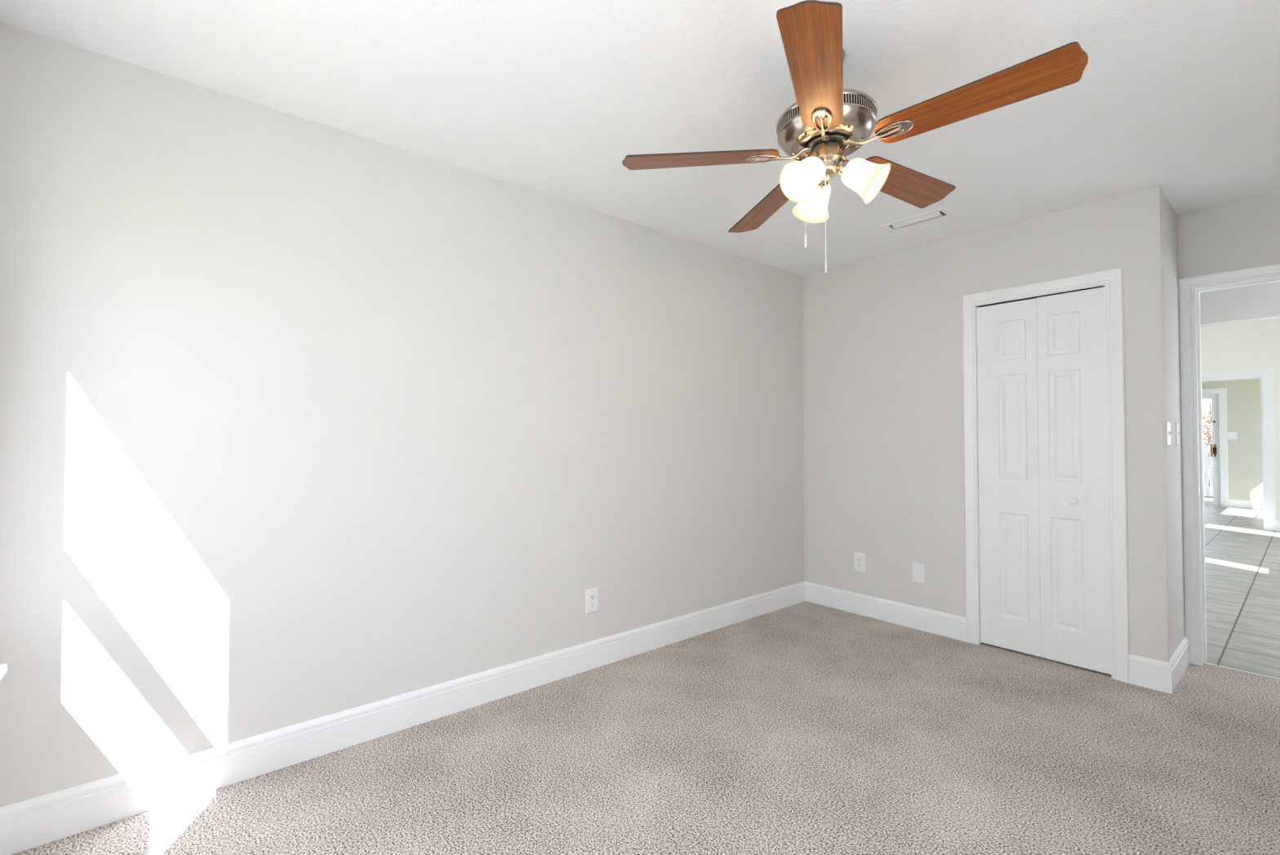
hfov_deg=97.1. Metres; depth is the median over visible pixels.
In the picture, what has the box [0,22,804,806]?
wall
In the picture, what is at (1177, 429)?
light switch
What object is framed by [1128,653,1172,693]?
baseboard
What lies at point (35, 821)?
baseboard
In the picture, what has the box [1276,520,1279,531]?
baseboard
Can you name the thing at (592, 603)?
receptacle
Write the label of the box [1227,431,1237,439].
light switch
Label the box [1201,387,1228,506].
door frame
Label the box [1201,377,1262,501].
wall
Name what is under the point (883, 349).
wall
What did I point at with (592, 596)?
receptacle
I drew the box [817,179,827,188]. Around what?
socket
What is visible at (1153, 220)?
wall
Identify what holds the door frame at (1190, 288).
attached to the wall at (1153, 220)
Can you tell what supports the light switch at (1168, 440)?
attached to the wall at (1153, 220)
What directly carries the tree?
on the ground
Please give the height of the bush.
1.977 m
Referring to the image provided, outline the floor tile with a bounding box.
[1204,505,1279,678]
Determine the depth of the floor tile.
4.47 m
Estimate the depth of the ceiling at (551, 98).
1.99 m
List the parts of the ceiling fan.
fan blade, fan blade, lamp shade, pull chain, light bulb, fan blade, lamp shade, pull chain, lamp shade, fan blade, fan blade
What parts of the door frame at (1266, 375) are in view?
casing leg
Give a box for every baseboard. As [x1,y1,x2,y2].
[0,581,805,854]
[804,581,966,641]
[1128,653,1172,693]
[1168,635,1189,693]
[1228,498,1263,509]
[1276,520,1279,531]
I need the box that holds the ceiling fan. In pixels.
[622,0,1088,272]
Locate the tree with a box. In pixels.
[1202,399,1212,482]
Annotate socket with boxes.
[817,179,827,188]
[837,160,850,179]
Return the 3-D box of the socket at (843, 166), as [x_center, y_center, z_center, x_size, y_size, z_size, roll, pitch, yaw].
[0.654,-0.819,1.797,0.059,0.062,0.059,1,-1,-40]
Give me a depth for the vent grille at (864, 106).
1.72 m
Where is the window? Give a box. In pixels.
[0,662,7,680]
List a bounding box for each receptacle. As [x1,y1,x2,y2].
[590,594,595,599]
[590,601,595,606]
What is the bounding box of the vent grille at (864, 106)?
[777,93,876,137]
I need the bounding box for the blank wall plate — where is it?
[911,561,925,582]
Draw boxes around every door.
[976,285,1111,674]
[1201,393,1220,506]
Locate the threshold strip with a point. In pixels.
(1203, 662)
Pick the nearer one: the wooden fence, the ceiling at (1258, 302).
the ceiling at (1258, 302)
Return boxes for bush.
[1202,413,1212,459]
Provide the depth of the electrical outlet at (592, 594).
2.99 m
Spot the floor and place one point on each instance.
(805, 727)
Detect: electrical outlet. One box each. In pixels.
[585,587,598,613]
[853,552,865,572]
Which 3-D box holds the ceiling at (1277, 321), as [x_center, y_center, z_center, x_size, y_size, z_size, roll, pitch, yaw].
[4.859,-1.668,7.266,5.530,1.586,6.350,1,-1,-40]
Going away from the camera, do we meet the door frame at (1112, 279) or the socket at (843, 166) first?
the socket at (843, 166)
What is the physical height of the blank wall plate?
0.122 m
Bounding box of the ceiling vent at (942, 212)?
[878,205,957,232]
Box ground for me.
[1204,486,1213,501]
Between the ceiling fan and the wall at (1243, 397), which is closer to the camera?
the ceiling fan
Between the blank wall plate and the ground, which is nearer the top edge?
the ground
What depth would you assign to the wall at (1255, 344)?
7.60 m
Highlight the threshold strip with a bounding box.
[1203,662,1279,679]
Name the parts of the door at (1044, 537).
knob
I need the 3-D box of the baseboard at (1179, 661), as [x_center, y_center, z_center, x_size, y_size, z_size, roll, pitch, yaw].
[2.735,1.197,2.870,0.566,0.141,0.015,1,-1,-40]
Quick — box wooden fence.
[1203,444,1213,496]
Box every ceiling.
[0,0,1279,275]
[1200,281,1279,326]
[1260,318,1279,324]
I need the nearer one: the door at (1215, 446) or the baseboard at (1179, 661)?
the baseboard at (1179, 661)
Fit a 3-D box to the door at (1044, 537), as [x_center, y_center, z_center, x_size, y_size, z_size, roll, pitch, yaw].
[2.200,0.267,3.123,0.066,1.986,0.603,1,-1,-40]
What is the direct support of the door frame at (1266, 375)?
attached to the wall at (1255, 344)
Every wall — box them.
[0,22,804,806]
[803,192,1137,655]
[1130,185,1185,662]
[1177,192,1279,278]
[1200,320,1279,519]
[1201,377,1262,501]
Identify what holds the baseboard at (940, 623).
attached to the wall at (883, 349)
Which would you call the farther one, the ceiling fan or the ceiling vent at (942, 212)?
the ceiling vent at (942, 212)
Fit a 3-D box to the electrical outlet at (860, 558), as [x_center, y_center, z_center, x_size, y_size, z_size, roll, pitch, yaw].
[1.516,0.931,3.906,0.009,0.122,0.078,1,-1,-40]
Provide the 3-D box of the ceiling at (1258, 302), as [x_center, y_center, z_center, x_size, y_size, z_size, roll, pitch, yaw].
[2.692,-0.634,5.434,0.120,3.900,6.100,1,-1,-40]
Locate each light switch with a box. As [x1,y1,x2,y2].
[1165,421,1172,445]
[1175,422,1180,444]
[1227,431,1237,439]
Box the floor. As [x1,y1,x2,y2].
[11,600,1279,854]
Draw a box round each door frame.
[962,266,1128,682]
[1178,262,1279,665]
[1201,367,1276,530]
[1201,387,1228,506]
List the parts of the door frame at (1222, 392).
casing leg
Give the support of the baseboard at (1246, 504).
attached to the wall at (1243, 397)

